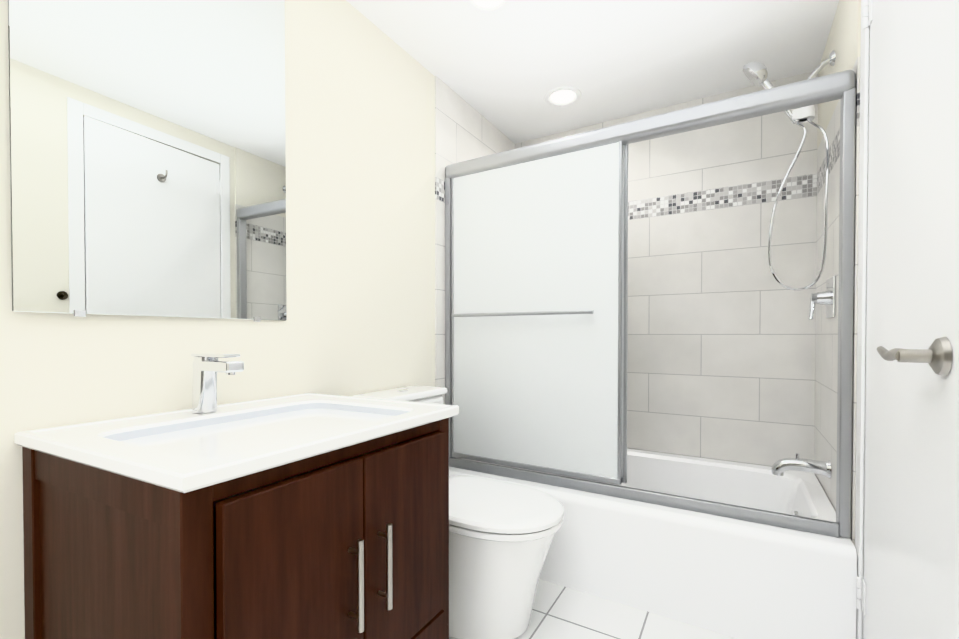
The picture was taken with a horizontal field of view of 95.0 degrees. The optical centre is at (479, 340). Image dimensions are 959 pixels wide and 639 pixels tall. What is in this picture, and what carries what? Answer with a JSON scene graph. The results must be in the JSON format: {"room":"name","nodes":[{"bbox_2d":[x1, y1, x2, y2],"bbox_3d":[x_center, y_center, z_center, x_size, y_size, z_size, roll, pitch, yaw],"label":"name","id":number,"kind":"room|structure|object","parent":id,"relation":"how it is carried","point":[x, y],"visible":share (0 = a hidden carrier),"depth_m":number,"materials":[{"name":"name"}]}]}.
{"room":"bathroom","nodes":[
{"label":"bathroom","id":0,"kind":"room"},
{"bbox_2d":[0,0,434,638],"bbox_3d":[-0.694,-0.121,1.299,0.100,2.170,3.440,0,1,30],"label":"wall","id":1,"kind":"structure","parent":0,"point":[360,190],"depth_m":1.44,"materials":[{"name":"white paint"}]},
{"bbox_2d":[7,0,286,321],"bbox_3d":[-0.740,-0.566,1.089,0.008,1.027,0.600,0,1,29],"label":"mirror","id":2,"kind":"object","parent":1,"relation":"attached to","point":[147,141],"visible":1,"depth_m":1.03,"materials":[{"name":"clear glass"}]},
{"bbox_2d":[435,76,514,458],"bbox_3d":[0.010,-0.136,2.393,0.008,2.170,0.840,0,1,30],"label":"wall tile","id":3,"kind":"structure","parent":1,"relation":"attached to","point":[464,130],"depth_m":2.08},
{"bbox_2d":[346,0,838,143],"bbox_3d":[0.004,-1.251,0.875,1.720,0.100,3.640,0,1,30],"label":"ceiling","id":4,"kind":"structure","parent":0,"point":[509,67],"depth_m":1.82,"materials":[{"name":"white paint"}]},
{"bbox_2d":[463,0,512,13],"bbox_3d":[0.030,-1.204,1.532,0.184,0.007,0.184,0,1,30],"label":"recessed light","id":5,"kind":"object","parent":4,"relation":"in","point":[487,6],"visible":1,"depth_m":1.58,"materials":[{"name":"white"}]},
{"bbox_2d":[544,86,581,106],"bbox_3d":[0.415,-1.213,2.188,0.184,0.007,0.184,0,1,30],"label":"recessed light","id":6,"kind":"object","parent":4,"relation":"in","point":[561,96],"visible":1,"depth_m":2.18,"materials":[{"name":"white"}]},
{"bbox_2d":[449,579,736,638],"bbox_3d":[0.004,1.019,0.904,1.720,0.100,3.640,0,1,30],"label":"floor","id":7,"kind":"structure","parent":0,"point":[560,612],"depth_m":1.50,"materials":[{"name":"tile"}]},
{"bbox_2d":[14,353,458,638],"bbox_3d":[-0.465,0.500,1.008,0.593,0.936,0.705,0,1,30],"label":"bathroom vanity","id":8,"kind":"object","parent":7,"relation":"on","point":[308,516],"visible":1,"depth_m":0.80,"materials":[{"name":"brown wood"}]},
{"bbox_2d":[352,385,563,638],"bbox_3d":[-0.057,0.576,1.566,0.722,0.769,0.390,0,1,30],"label":"toilet","id":9,"kind":"object","parent":7,"relation":"on","point":[501,535],"visible":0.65,"depth_m":1.38,"materials":[{"name":"white ceramic"}]},
{"bbox_2d":[449,448,856,638],"bbox_3d":[0.655,0.774,2.011,1.498,0.360,0.844,0,1,30],"label":"bathtub","id":10,"kind":"object","parent":7,"relation":"on","point":[737,578],"visible":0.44,"depth_m":1.53,"materials":[{"name":"white ceramic"}]},
{"bbox_2d":[817,0,869,637],"bbox_3d":[0.700,-0.111,0.482,0.108,2.170,3.440,0,1,30],"label":"wall","id":11,"kind":"structure","parent":0,"point":[843,42],"depth_m":1.51,"materials":[{"name":"white paint"}]},
{"bbox_2d":[445,70,855,537],"bbox_3d":[0.486,-0.115,1.711,1.500,1.424,0.104,0,1,30],"label":"shower door frame","id":12,"kind":"object","parent":11,"relation":"attached to","point":[536,291],"visible":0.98,"depth_m":1.79,"materials":[{"name":"silver metal"}]},
{"bbox_2d":[743,51,835,290],"bbox_3d":[1.194,-0.654,1.710,0.298,0.919,0.104,0,1,30],"label":"shower head","id":13,"kind":"object","parent":11,"relation":"attached to","point":[755,73],"visible":0.85,"depth_m":1.68},
{"bbox_2d":[814,57,859,545],"bbox_3d":[1.331,0.053,1.659,0.008,1.812,0.775,0,1,30],"label":"wall tile","id":14,"kind":"structure","parent":11,"relation":"attached to","point":[826,379],"depth_m":1.65,"materials":[{"name":"grey tile"}]},
{"bbox_2d":[771,453,830,477],"bbox_3d":[1.241,0.484,1.703,0.183,0.091,0.068,0,1,30],"label":"tub spout","id":15,"kind":"object","parent":14,"relation":"attached to","point":[780,467],"visible":1,"depth_m":1.69,"materials":[{"name":"silver metal"}]},
{"bbox_2d":[809,276,834,319],"bbox_3d":[1.289,-0.158,1.666,0.072,0.158,0.150,0,1,30],"label":"shower valve","id":16,"kind":"object","parent":14,"relation":"attached to","point":[827,297],"visible":1,"depth_m":1.65,"materials":[{"name":"silver metal"}]},
{"bbox_2d":[855,0,869,638],"bbox_3d":[0.959,-0.079,0.925,0.109,2.094,0.786,0,1,30],"label":"door frame","id":17,"kind":"structure","parent":11,"relation":"attached to","point":[862,293],"depth_m":1.25,"materials":[{"name":"white wood"}]},
{"bbox_2d":[856,0,958,638],"bbox_3d":[0.903,-0.051,0.965,0.100,2.022,0.676,0,1,32],"label":"bathroom door","id":18,"kind":"structure","parent":11,"relation":"in","point":[907,586],"depth_m":0.88,"materials":[{"name":"white wood"}]},
{"bbox_3d":[0.900,-0.136,2.416,1.720,2.170,0.100,0,1,30],"label":"wall","id":19,"kind":"structure","parent":0,"visible":0},
{"bbox_2d":[515,71,817,466],"bbox_3d":[0.872,-0.135,2.370,1.504,2.170,0.008,0,1,30],"label":"wall tile","id":20,"kind":"structure","parent":19,"relation":"attached to","point":[721,347],"depth_m":2.17,"materials":[{"name":"beige tile"}]}
]}

